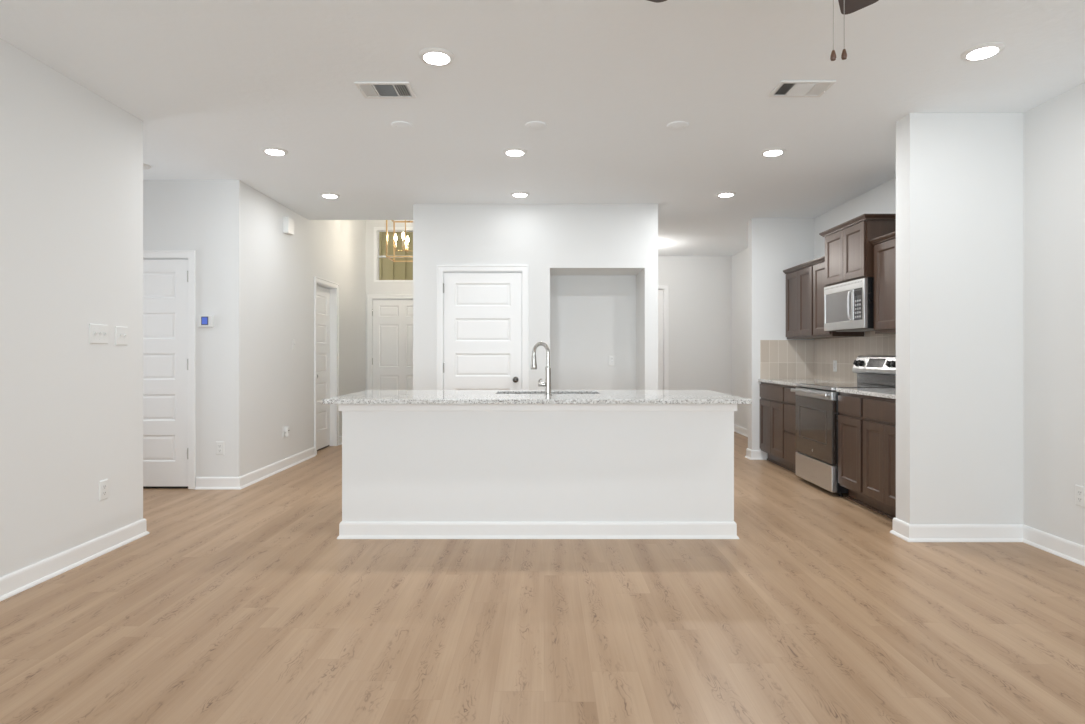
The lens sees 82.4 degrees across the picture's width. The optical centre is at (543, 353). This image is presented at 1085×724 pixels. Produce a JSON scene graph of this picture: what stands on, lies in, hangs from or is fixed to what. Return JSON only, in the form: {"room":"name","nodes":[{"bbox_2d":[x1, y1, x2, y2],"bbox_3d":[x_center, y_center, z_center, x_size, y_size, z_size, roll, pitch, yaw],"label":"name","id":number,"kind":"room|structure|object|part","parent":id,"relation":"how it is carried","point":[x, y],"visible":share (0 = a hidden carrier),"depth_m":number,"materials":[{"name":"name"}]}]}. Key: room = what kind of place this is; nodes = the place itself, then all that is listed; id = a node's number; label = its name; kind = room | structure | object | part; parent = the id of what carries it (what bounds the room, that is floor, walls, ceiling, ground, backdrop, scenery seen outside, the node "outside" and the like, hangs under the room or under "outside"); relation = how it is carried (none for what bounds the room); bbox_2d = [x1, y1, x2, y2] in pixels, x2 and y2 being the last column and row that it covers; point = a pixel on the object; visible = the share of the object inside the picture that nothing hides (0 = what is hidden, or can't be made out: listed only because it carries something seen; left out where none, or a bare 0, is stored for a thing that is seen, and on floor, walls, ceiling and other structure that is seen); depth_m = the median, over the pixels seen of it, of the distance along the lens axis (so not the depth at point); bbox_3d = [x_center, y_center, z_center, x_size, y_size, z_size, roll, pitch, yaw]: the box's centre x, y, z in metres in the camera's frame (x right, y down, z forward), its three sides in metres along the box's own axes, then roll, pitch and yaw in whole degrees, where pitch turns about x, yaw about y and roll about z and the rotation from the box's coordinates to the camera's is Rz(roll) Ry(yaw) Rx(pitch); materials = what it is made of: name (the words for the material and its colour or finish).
{"room":"open-plan living room","nodes":[
{"label":"open-plan living room","id":0,"kind":"room"},
{"bbox_2d":[0,38,142,576],"bbox_3d":[-3.828,-0.173,0.603,2.345,2.740,7.006,0,0,0],"label":"wall","id":1,"kind":"structure","parent":0,"point":[71,158],"depth_m":3.44,"materials":[{"name":"white paint"}]},
{"bbox_2d":[0,518,149,600],"bbox_3d":[-3.755,1.144,0.616,2.251,0.106,7.032,0,0,0],"label":"baseboard","id":2,"kind":"structure","parent":1,"relation":"attached to","point":[11,584],"depth_m":3.44,"materials":[{"name":"white paint"}]},
{"bbox_2d":[89,324,107,343],"bbox_3d":[-2.646,-0.119,3.695,0.019,0.117,0.153,0,0,0],"label":"light switch","id":3,"kind":"object","parent":1,"relation":"attached to","point":[98,333],"visible":1,"depth_m":3.69,"materials":[{"name":"white plastic"}]},
{"bbox_2d":[99,479,107,500],"bbox_3d":[-2.651,0.819,3.735,0.009,0.117,0.072,0,0,0],"label":"wall outlet","id":4,"kind":"object","parent":1,"relation":"attached to","point":[103,485],"visible":1,"depth_m":3.73,"materials":[{"name":"white plastic"}]},
{"bbox_2d":[115,326,127,344],"bbox_3d":[-2.646,-0.114,3.892,0.019,0.117,0.112,0,0,0],"label":"light switch","id":5,"kind":"object","parent":1,"relation":"attached to","point":[121,333],"visible":1,"depth_m":3.89,"materials":[{"name":"white plastic"}]},
{"bbox_2d":[143,180,225,476],"bbox_3d":[-3.852,-0.173,5.560,2.056,2.740,0.120,0,0,0],"label":"wall","id":6,"kind":"structure","parent":0,"point":[177,214],"depth_m":5.50,"materials":[{"name":"white paint"}]},
{"bbox_2d":[143,250,195,488],"bbox_3d":[-3.561,0.141,5.526,0.946,2.113,0.189,0,0,0],"label":"door","id":7,"kind":"structure","parent":6,"relation":"in","point":[169,276],"depth_m":5.51,"materials":[{"name":"white paint"}]},
{"bbox_2d":[199,315,213,326],"bbox_3d":[-2.988,-0.290,5.485,0.124,0.104,0.030,0,0,0],"label":"thermostat","id":8,"kind":"object","parent":6,"relation":"attached to","point":[204,320],"visible":1,"depth_m":5.47,"materials":[{"name":"white plastic"}]},
{"bbox_2d":[216,442,223,454],"bbox_3d":[-2.872,0.835,5.496,0.072,0.117,0.009,0,0,0],"label":"wall outlet","id":9,"kind":"object","parent":6,"relation":"attached to","point":[219,445],"visible":1,"depth_m":5.49,"materials":[{"name":"white plastic"}]},
{"bbox_2d":[226,180,365,476],"bbox_3d":[-2.764,-0.633,7.450,0.120,3.660,3.900,0,0,0],"label":"wall","id":10,"kind":"structure","parent":0,"point":[270,272],"depth_m":6.29,"materials":[{"name":"white paint"}]},
{"bbox_2d":[195,447,315,489],"bbox_3d":[-2.880,1.144,6.376,0.404,0.106,1.804,0,0,0],"label":"baseboard","id":11,"kind":"structure","parent":10,"relation":"attached to","point":[202,483],"depth_m":5.70,"materials":[{"name":"white paint"}]},
{"bbox_2d":[283,217,293,234],"bbox_3d":[-2.676,-1.341,6.500,0.055,0.165,0.150,0,0,0],"label":"door chime","id":12,"kind":"object","parent":10,"relation":"attached to","point":[288,223],"visible":1,"depth_m":6.43,"materials":[{"name":"white plastic"}]},
{"bbox_2d":[314,276,338,454],"bbox_3d":[-2.759,0.141,7.710,0.146,2.113,0.836,0,0,0],"label":"door","id":13,"kind":"structure","parent":10,"relation":"in","point":[326,293],"depth_m":7.93,"materials":[{"name":"white paint"}]},
{"bbox_3d":[-2.700,0.807,6.450,0.009,0.117,0.072,0,0,0],"label":"wall outlet","id":14,"kind":"object","parent":10,"relation":"attached to","visible":0},
{"bbox_2d":[284,426,288,436],"bbox_3d":[-2.674,0.806,6.450,0.041,0.102,0.048,0,0,0],"label":"plug","id":15,"kind":"object","parent":14,"relation":"attached to","point":[286,429],"visible":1,"depth_m":6.43,"materials":[{"name":"white plastic"}]},
{"bbox_2d":[366,220,412,389],"bbox_3d":[-2.087,-0.633,9.470,1.474,3.660,0.140,0,0,0],"label":"wall","id":16,"kind":"structure","parent":0,"point":[372,287],"depth_m":9.40,"materials":[{"name":"white paint"}]},
{"bbox_2d":[367,294,412,389],"bbox_3d":[-2.150,0.148,9.438,1.046,2.098,0.203,0,0,0],"label":"door","id":17,"kind":"structure","parent":16,"relation":"in","point":[389,316],"depth_m":9.41,"materials":[{"name":"white paint"}]},
{"bbox_2d":[374,227,412,281],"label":"window","id":18,"kind":"structure","parent":16,"relation":"in","point":[375,228],"depth_m":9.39,"materials":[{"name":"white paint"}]},
{"bbox_2d":[413,204,657,389],"bbox_3d":[-0.087,-0.173,6.753,2.525,2.740,0.725,0,0,0],"label":"wall","id":19,"kind":"structure","parent":0,"point":[593,268],"depth_m":6.39,"materials":[{"name":"white paint"}]},
{"bbox_2d":[437,265,528,389],"bbox_3d":[-0.631,0.141,6.414,0.945,2.113,0.182,0,0,0],"label":"door","id":20,"kind":"structure","parent":19,"relation":"in","point":[483,310],"depth_m":6.40,"materials":[{"name":"white paint"}]},
{"bbox_2d":[609,355,614,365],"bbox_3d":[0.767,0.072,6.996,0.072,0.117,0.009,0,0,0],"label":"wall outlet","id":21,"kind":"object","parent":19,"relation":"attached to","point":[611,357],"visible":1,"depth_m":6.99,"materials":[{"name":"white plastic"}]},
{"bbox_2d":[0,432,1084,723],"bbox_3d":[-0.905,1.247,3.440,8.190,0.100,12.920,0,0,0],"label":"floor","id":22,"kind":"structure","parent":0,"point":[247,605],"depth_m":2.74,"materials":[{"name":"brown wood"}]},
{"bbox_2d":[337,404,738,538],"bbox_3d":[-0.039,0.754,4.447,2.602,0.886,0.878,0,0,0],"label":"kitchen island","id":23,"kind":"object","parent":22,"relation":"on","point":[410,471],"visible":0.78,"depth_m":4.03,"materials":[{"name":"white paint"}]},
{"bbox_2d":[322,390,751,403],"bbox_3d":[-0.043,0.296,4.367,2.671,0.029,1.035,0,0,0],"label":"island countertop","id":24,"kind":"structure","parent":23,"relation":"on","point":[368,396],"depth_m":4.11,"materials":[{"name":"white stone"}]},
{"bbox_2d":[531,342,551,394],"bbox_3d":[-0.026,0.099,4.306,0.168,0.367,0.076,0,0,31],"label":"kitchen faucet","id":25,"kind":"object","parent":24,"relation":"on","point":[547,384],"visible":1,"depth_m":4.28,"materials":[{"name":"silver metal"}]},
{"bbox_3d":[-0.021,0.004,4.318,0.144,0.177,0.026,0,0,34],"label":"spout","id":26,"kind":"part","parent":25,"relation":"part of","materials":[{"name":"silver metal"}]},
{"bbox_3d":[-0.039,1.144,4.447,2.602,0.106,0.878,0,0,0],"label":"baseboard","id":27,"kind":"part","parent":23,"relation":"part of","materials":[{"name":"white paint"}]},
{"bbox_2d":[760,382,792,470],"bbox_3d":[2.750,0.755,6.680,0.620,0.884,0.710,0,0,0],"label":"base cabinet","id":28,"kind":"object","parent":22,"relation":"on","point":[772,402],"visible":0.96,"depth_m":6.62,"materials":[{"name":"brown wood"}]},
{"bbox_3d":[2.450,0.788,6.851,0.019,0.562,0.340,0,0,0],"label":"door","id":29,"kind":"part","parent":28,"relation":"part of","materials":[{"name":"brown wood"}]},
{"bbox_3d":[2.450,0.413,6.680,0.019,0.144,0.682,0,0,0],"label":"drawer","id":30,"kind":"part","parent":28,"relation":"part of","materials":[{"name":"brown wood"}]},
{"bbox_3d":[2.450,0.788,6.509,0.019,0.562,0.340,0,0,0],"label":"door","id":31,"kind":"part","parent":28,"relation":"part of","materials":[{"name":"brown wood"}]},
{"bbox_2d":[758,379,862,386],"bbox_3d":[2.745,0.297,6.487,0.630,0.031,1.102,0,0,0],"label":"countertop","id":32,"kind":"structure","parent":28,"relation":"on","point":[791,382],"depth_m":6.40,"materials":[{"name":"white stone"}]},
{"bbox_2d":[784,385,798,472],"bbox_3d":[2.750,0.755,6.130,0.620,0.884,0.385,0,0,0],"label":"base cabinet","id":33,"kind":"object","parent":22,"relation":"on","point":[790,451],"visible":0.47,"depth_m":6.16,"materials":[{"name":"brown wood"}]},
{"bbox_3d":[2.450,0.639,6.130,0.019,0.265,0.357,0,0,0],"label":"drawer","id":34,"kind":"part","parent":33,"relation":"part of","materials":[{"name":"brown wood"}]},
{"bbox_3d":[2.450,0.413,6.130,0.019,0.144,0.357,0,0,0],"label":"drawer","id":35,"kind":"part","parent":33,"relation":"part of","materials":[{"name":"brown wood"}]},
{"bbox_3d":[2.450,0.930,6.130,0.019,0.277,0.357,0,0,0],"label":"drawer","id":36,"kind":"part","parent":33,"relation":"part of","materials":[{"name":"brown wood"}]},
{"bbox_2d":[791,356,895,496],"bbox_3d":[2.699,0.606,5.551,0.693,1.182,0.760,0,0,0],"label":"range","id":37,"kind":"object","parent":22,"relation":"on","point":[817,413],"visible":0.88,"depth_m":5.45,"materials":[{"name":"silver metal"}]},
{"bbox_3d":[2.378,0.343,5.551,0.052,0.032,0.738,0,0,0],"label":"door handle","id":38,"kind":"part","parent":37,"relation":"part of","materials":[{"name":"silver metal"}]},
{"bbox_3d":[2.424,0.656,5.551,0.042,0.531,0.752,0,0,0],"label":"oven door","id":39,"kind":"part","parent":37,"relation":"part of","materials":[{"name":"black glass"}]},
{"bbox_3d":[2.424,1.046,5.551,0.042,0.222,0.752,0,0,0],"label":"drawer","id":40,"kind":"part","parent":37,"relation":"part of","materials":[{"name":"silver metal"}]},
{"bbox_2d":[795,383,895,389],"bbox_3d":[2.692,0.290,5.551,0.587,0.026,0.760,0,0,0],"label":"cooktop","id":41,"kind":"object","parent":37,"relation":"in","point":[803,386],"depth_m":5.46,"materials":[{"name":"black metal"}]},
{"bbox_3d":[2.952,0.085,5.786,0.054,0.061,0.058,0,0,0],"label":"knob","id":42,"kind":"part","parent":37,"relation":"part of","materials":[{"name":"black plastic"}]},
{"bbox_3d":[2.952,0.085,5.316,0.054,0.061,0.058,0,0,0],"label":"knob","id":43,"kind":"part","parent":37,"relation":"part of","materials":[{"name":"black plastic"}]},
{"bbox_3d":[2.952,0.085,5.236,0.054,0.061,0.058,0,0,0],"label":"knob","id":44,"kind":"part","parent":37,"relation":"part of","materials":[{"name":"black plastic"}]},
{"bbox_2d":[838,392,873,509],"bbox_3d":[2.750,0.755,4.965,0.620,0.884,0.396,0,0,0],"label":"base cabinet","id":45,"kind":"object","parent":22,"relation":"on","point":[850,406],"visible":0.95,"depth_m":4.94,"materials":[{"name":"brown wood"}]},
{"bbox_3d":[2.450,0.413,4.965,0.019,0.144,0.368,0,0,0],"label":"drawer","id":46,"kind":"part","parent":45,"relation":"part of","materials":[{"name":"brown wood"}]},
{"bbox_3d":[2.450,0.788,4.965,0.019,0.562,0.368,0,0,0],"label":"door","id":47,"kind":"part","parent":45,"relation":"part of","materials":[{"name":"brown wood"}]},
{"bbox_2d":[863,395,895,519],"bbox_3d":[2.750,0.755,4.452,0.620,0.884,0.625,0,0,0],"label":"base cabinet","id":48,"kind":"object","parent":22,"relation":"on","point":[879,413],"visible":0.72,"depth_m":4.52,"materials":[{"name":"brown wood"}]},
{"bbox_2d":[836,388,895,398],"bbox_3d":[2.745,0.297,4.649,0.630,0.031,1.033,0,0,0],"label":"countertop","id":49,"kind":"structure","parent":48,"relation":"on","point":[890,393],"depth_m":4.79,"materials":[{"name":"white stone"}]},
{"bbox_3d":[2.450,0.788,4.603,0.019,0.562,0.297,0,0,0],"label":"door","id":50,"kind":"part","parent":48,"relation":"part of","materials":[{"name":"brown wood"}]},
{"bbox_3d":[2.450,0.413,4.452,0.019,0.144,0.597,0,0,0],"label":"drawer","id":51,"kind":"part","parent":48,"relation":"part of","materials":[{"name":"brown wood"}]},
{"bbox_3d":[2.450,0.788,4.303,0.019,0.562,0.297,0,0,0],"label":"door","id":52,"kind":"part","parent":48,"relation":"part of","materials":[{"name":"brown wood"}]},
{"bbox_2d":[0,0,1084,255],"bbox_3d":[-0.905,-1.597,3.440,8.190,0.132,12.920,0,0,0],"label":"ceiling","id":53,"kind":"structure","parent":0,"point":[211,84],"depth_m":3.63,"materials":[{"name":"white paint"}]},
{"bbox_2d":[143,164,150,169],"bbox_3d":[-3.295,-1.532,5.070,0.140,0.021,0.140,0,0,0],"label":"smoke detector","id":54,"kind":"object","parent":53,"relation":"attached to","point":[145,166],"visible":0.45,"depth_m":5.06,"materials":[{"name":"white plastic"}]},
{"bbox_2d":[262,147,287,154],"bbox_3d":[-2.044,-1.533,4.710,0.186,0.020,0.186,0,0,0],"label":"recessed light","id":55,"kind":"object","parent":53,"relation":"in","point":[269,150],"visible":1,"depth_m":4.67,"materials":[{"name":"white plastic"}]},
{"bbox_2d":[320,193,339,197],"bbox_3d":[-2.078,-1.533,6.020,0.186,0.020,0.186,0,0,0],"label":"recessed light","id":56,"kind":"object","parent":53,"relation":"in","point":[327,195],"visible":1,"depth_m":5.98,"materials":[{"name":"white"}]},
{"bbox_2d":[354,82,415,97],"bbox_3d":[-0.920,-1.535,3.617,0.310,0.016,0.210,0,0,0],"label":"ceiling vent","id":57,"kind":"object","parent":53,"relation":"in","point":[368,89],"visible":1,"depth_m":3.61,"materials":[{"name":"white plastic"}]},
{"bbox_2d":[419,48,454,65],"bbox_3d":[-0.556,-1.533,3.215,0.186,0.020,0.186,0,0,0],"label":"recessed light","id":58,"kind":"object","parent":53,"relation":"in","point":[433,56],"visible":1,"depth_m":3.19,"materials":[{"name":"white plastic"}]},
{"bbox_2d":[503,148,526,155],"bbox_3d":[-0.221,-1.533,4.730,0.186,0.020,0.186,0,0,0],"label":"recessed light","id":59,"kind":"object","parent":53,"relation":"in","point":[509,151],"visible":1,"depth_m":4.69,"materials":[{"name":"white plastic"}]},
{"bbox_2d":[511,192,529,196],"bbox_3d":[-0.231,-1.533,5.980,0.186,0.020,0.186,0,0,0],"label":"recessed light","id":60,"kind":"object","parent":53,"relation":"in","point":[516,194],"visible":1,"depth_m":5.94,"materials":[{"name":"white"}]},
{"bbox_2d":[716,192,735,196],"bbox_3d":[1.755,-1.533,5.980,0.186,0.020,0.186,0,0,0],"label":"recessed light","id":61,"kind":"object","parent":53,"relation":"in","point":[721,194],"visible":1,"depth_m":5.94,"materials":[{"name":"white"}]},
{"bbox_2d":[647,0,878,60],"bbox_3d":[0.795,-1.165,1.619,1.277,0.757,1.240,0,0,0],"label":"ceiling fan","id":62,"kind":"object","parent":53,"relation":"hanging from","point":[846,6],"visible":1,"depth_m":2.17,"materials":[{"name":"brown wood"}]},
{"bbox_3d":[0.511,-1.239,1.992,0.135,0.032,0.460,0,0,-40],"label":"blade","id":63,"kind":"part","parent":62,"relation":"part of","materials":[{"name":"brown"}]},
{"bbox_3d":[0.774,-0.799,1.660,0.015,0.027,0.015,0,0,0],"label":"pull knob","id":64,"kind":"part","parent":62,"relation":"part of","materials":[{"name":"brown wood"}]},
{"bbox_3d":[0.774,-0.962,1.660,0.002,0.300,0.002,0,0,0],"label":"pull chain","id":65,"kind":"part","parent":62,"relation":"part of","materials":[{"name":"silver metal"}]},
{"bbox_3d":[0.807,-0.806,1.668,0.015,0.027,0.015,0,0,0],"label":"pull knob","id":66,"kind":"part","parent":62,"relation":"part of","materials":[{"name":"brown wood"}]},
{"bbox_3d":[0.807,-0.966,1.668,0.002,0.294,0.002,0,0,0],"label":"pull chain","id":67,"kind":"part","parent":62,"relation":"part of","materials":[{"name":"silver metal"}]},
{"bbox_3d":[1.016,-1.239,2.023,0.135,0.032,0.460,0,0,33],"label":"blade","id":68,"kind":"part","parent":62,"relation":"part of","materials":[{"name":"brown wood"}]},
{"bbox_2d":[760,148,785,155],"bbox_3d":[1.748,-1.533,4.730,0.186,0.020,0.186,0,0,0],"label":"recessed light","id":69,"kind":"object","parent":53,"relation":"in","point":[771,151],"visible":1,"depth_m":4.69,"materials":[{"name":"white plastic"}]},
{"bbox_2d":[768,81,835,96],"bbox_3d":[1.493,-1.535,3.600,0.310,0.016,0.210,0,0,0],"label":"ceiling vent","id":70,"kind":"object","parent":53,"relation":"in","point":[784,88],"visible":1,"depth_m":3.59,"materials":[{"name":"white plastic"}]},
{"bbox_2d":[961,42,1004,60],"bbox_3d":[2.235,-1.533,3.160,0.186,0.020,0.186,0,0,0],"label":"recessed light","id":71,"kind":"object","parent":53,"relation":"in","point":[986,50],"visible":1,"depth_m":3.13,"materials":[{"name":"white plastic"}]},
{"bbox_2d":[658,256,731,394],"bbox_3d":[0.920,-0.173,9.840,4.300,2.740,0.120,0,0,0],"label":"wall","id":72,"kind":"structure","parent":0,"point":[700,287],"depth_m":9.78,"materials":[{"name":"white paint"}]},
{"bbox_2d":[658,285,668,389],"bbox_3d":[1.508,0.053,9.831,0.911,2.288,0.138,0,0,0],"label":"door","id":73,"kind":"structure","parent":72,"relation":"in","point":[663,290],"depth_m":9.83,"materials":[{"name":"white paint"}]},
{"bbox_2d":[732,248,747,428],"bbox_3d":[3.075,-0.173,8.480,0.230,2.740,2.600,0,0,0],"label":"wall","id":74,"kind":"structure","parent":0,"point":[739,260],"depth_m":9.34,"materials":[{"name":"white paint"}]},
{"bbox_2d":[734,424,747,436],"bbox_3d":[2.474,1.144,8.492,0.971,0.106,2.575,0,0,0],"label":"baseboard","id":75,"kind":"structure","parent":74,"relation":"attached to","point":[738,429],"depth_m":9.26,"materials":[{"name":"white paint"}]},
{"bbox_2d":[748,218,813,449],"bbox_3d":[2.715,-0.173,7.110,0.710,2.740,0.140,0,0,0],"label":"wall","id":76,"kind":"structure","parent":0,"point":[775,245],"depth_m":7.04,"materials":[{"name":"white paint"}]},
{"bbox_2d":[745,448,767,459],"bbox_3d":[2.647,1.144,7.110,0.626,0.106,0.192,0,0,0],"label":"baseboard","id":77,"kind":"structure","parent":76,"relation":"attached to","point":[750,454],"depth_m":7.03,"materials":[{"name":"white paint"}]},
{"bbox_2d":[814,82,1084,545],"bbox_3d":[3.130,-0.173,2.140,0.120,2.740,10.080,0,0,0],"label":"wall","id":78,"kind":"structure","parent":0,"point":[1054,129],"depth_m":3.75,"materials":[{"name":"white paint"}]},
{"bbox_2d":[783,261,842,338],"bbox_3d":[2.885,-0.558,6.680,0.351,0.778,0.710,0,0,0],"label":"upper cabinet","id":79,"kind":"object","parent":78,"relation":"attached to","point":[799,278],"visible":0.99,"depth_m":6.64,"materials":[{"name":"brown wood"}]},
{"bbox_3d":[2.745,-0.546,6.851,0.019,0.710,0.340,0,0,0],"label":"door","id":80,"kind":"part","parent":79,"relation":"part of","materials":[{"name":"brown wood"}]},
{"bbox_3d":[2.732,-0.927,6.680,0.046,0.040,0.710,0,0,0],"label":"crown","id":81,"kind":"part","parent":79,"relation":"part of","materials":[{"name":"brown wood"}]},
{"bbox_3d":[2.745,-0.546,6.509,0.019,0.710,0.340,0,0,0],"label":"door","id":82,"kind":"part","parent":79,"relation":"part of","materials":[{"name":"brown wood"}]},
{"bbox_2d":[760,331,895,382],"bbox_3d":[2.763,0.034,5.585,0.615,0.494,2.909,0,0,0],"label":"backsplash","id":83,"kind":"structure","parent":78,"relation":"attached to","point":[779,359],"depth_m":6.87,"materials":[{"name":"beige tile"}]},
{"bbox_2d":[833,360,836,371],"bbox_3d":[3.058,0.127,6.520,0.009,0.117,0.072,0,0,0],"label":"wall outlet","id":84,"kind":"object","parent":83,"relation":"attached to","point":[834,361],"visible":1,"depth_m":6.52,"materials":[{"name":"white plastic"}]},
{"bbox_2d":[810,256,863,336],"bbox_3d":[2.885,-0.558,6.124,0.351,0.778,0.398,0,0,0],"label":"upper cabinet","id":85,"kind":"object","parent":78,"relation":"attached to","point":[818,264],"visible":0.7,"depth_m":6.15,"materials":[{"name":"brown wood"}]},
{"bbox_3d":[2.732,-0.927,6.124,0.046,0.040,0.398,0,0,0],"label":"crown","id":86,"kind":"part","parent":85,"relation":"part of","materials":[{"name":"brown wood"}]},
{"bbox_3d":[2.745,-0.546,6.124,0.019,0.710,0.370,0,0,0],"label":"door","id":87,"kind":"part","parent":85,"relation":"part of","materials":[{"name":"brown wood"}]},
{"bbox_2d":[819,214,895,286],"bbox_3d":[2.853,-0.900,5.544,0.413,0.518,0.844,0,0,0],"label":"upper cabinet","id":88,"kind":"object","parent":78,"relation":"attached to","point":[849,252],"visible":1,"depth_m":5.36,"materials":[{"name":"brown wood"}]},
{"bbox_3d":[2.683,-0.883,5.726,0.019,0.460,0.360,0,0,0],"label":"door","id":89,"kind":"part","parent":88,"relation":"part of","materials":[{"name":"brown wood"}]},
{"bbox_2d":[824,277,874,331],"bbox_3d":[2.842,-0.424,5.544,0.431,0.430,0.748,0,0,0],"label":"microwave","id":90,"kind":"object","parent":88,"relation":"attached to","point":[848,306],"visible":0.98,"depth_m":5.39,"materials":[{"name":"silver metal"}]},
{"bbox_3d":[2.688,-0.425,5.645,0.023,0.269,0.489,0,0,0],"label":"door glass","id":91,"kind":"part","parent":90,"relation":"part of","materials":[{"name":"grey glass"}]},
{"bbox_3d":[2.653,-0.425,5.375,0.052,0.268,0.021,0,0,0],"label":"handle","id":92,"kind":"part","parent":90,"relation":"part of","materials":[{"name":"silver metal"}]},
{"bbox_3d":[2.688,-0.425,5.280,0.023,0.269,0.149,0,0,0],"label":"control panel","id":93,"kind":"part","parent":90,"relation":"part of","materials":[{"name":"black glass"}]},
{"bbox_3d":[2.683,-0.883,5.362,0.019,0.460,0.360,0,0,0],"label":"door","id":94,"kind":"part","parent":88,"relation":"part of","materials":[{"name":"brown wood"}]},
{"bbox_3d":[2.853,-1.139,5.544,0.413,0.040,0.844,0,0,0],"label":"crown","id":95,"kind":"part","parent":88,"relation":"part of","materials":[{"name":"brown wood"}]},
{"bbox_2d":[869,231,895,333],"bbox_3d":[2.885,-0.558,4.963,0.351,0.778,0.393,0,0,0],"label":"upper cabinet","id":96,"kind":"object","parent":78,"relation":"attached to","point":[885,245],"visible":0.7,"depth_m":4.98,"materials":[{"name":"brown wood"}]},
{"bbox_3d":[2.732,-0.927,4.963,0.046,0.040,0.393,0,0,0],"label":"crown","id":97,"kind":"part","parent":96,"relation":"part of","materials":[{"name":"brown wood"}]},
{"bbox_2d":[890,518,1084,566],"bbox_3d":[2.693,1.144,0.628,0.753,0.106,7.056,0,0,0],"label":"baseboard","id":98,"kind":"structure","parent":78,"relation":"attached to","point":[1066,549],"depth_m":3.96,"materials":[{"name":"white paint"}]},
{"bbox_2d":[1075,485,1084,506],"bbox_3d":[3.066,0.812,3.542,0.009,0.117,0.072,0,0,0],"label":"wall outlet","id":99,"kind":"object","parent":78,"relation":"attached to","point":[1079,490],"visible":1,"depth_m":3.54,"materials":[{"name":"white plastic"}]},
{"bbox_2d":[1077,496,1082,502],"bbox_3d":[3.062,0.832,3.542,0.002,0.028,0.034,0,0,0],"label":"receptacle","id":100,"kind":"object","parent":99,"relation":"attached to","point":[1079,498],"depth_m":3.54,"materials":[{"name":"grey plastic"}]},
{"bbox_2d":[896,113,1022,523],"bbox_3d":[2.707,-0.173,4.050,0.727,2.740,0.160,0,0,0],"label":"wall","id":101,"kind":"structure","parent":0,"point":[959,176],"depth_m":3.97,"materials":[{"name":"white paint"}]},
{"bbox_3d":[-2.027,-2.513,8.330,1.594,0.100,2.380,0,0,0],"label":"ceiling","id":102,"kind":"structure","parent":0,"visible":0},
{"bbox_2d":[386,220,412,261],"bbox_3d":[-1.857,-1.864,8.310,0.417,1.198,0.417,0,0,0],"label":"lantern chandelier","id":103,"kind":"object","parent":102,"relation":"hanging from","point":[393,221],"visible":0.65,"depth_m":8.30,"materials":[{"name":"gold metal"}]},
{"bbox_3d":[-2.057,-1.544,8.110,0.017,0.524,0.017,0,0,0],"label":"post","id":104,"kind":"part","parent":103,"relation":"part of","materials":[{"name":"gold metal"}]},
{"bbox_3d":[-2.057,-1.544,8.510,0.017,0.524,0.017,0,0,0],"label":"post","id":105,"kind":"part","parent":103,"relation":"part of","materials":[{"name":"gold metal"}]},
{"bbox_3d":[-1.857,-1.274,8.310,0.417,0.017,0.417,0,0,0],"label":"frame","id":106,"kind":"part","parent":103,"relation":"part of","materials":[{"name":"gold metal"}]},
{"bbox_3d":[-1.857,-1.815,8.310,0.417,0.017,0.417,0,0,0],"label":"frame","id":107,"kind":"part","parent":103,"relation":"part of","materials":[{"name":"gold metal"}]},
{"bbox_3d":[-1.857,-1.901,8.310,0.028,1.045,0.028,0,0,0],"label":"stem","id":108,"kind":"part","parent":103,"relation":"part of","materials":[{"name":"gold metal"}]}
]}

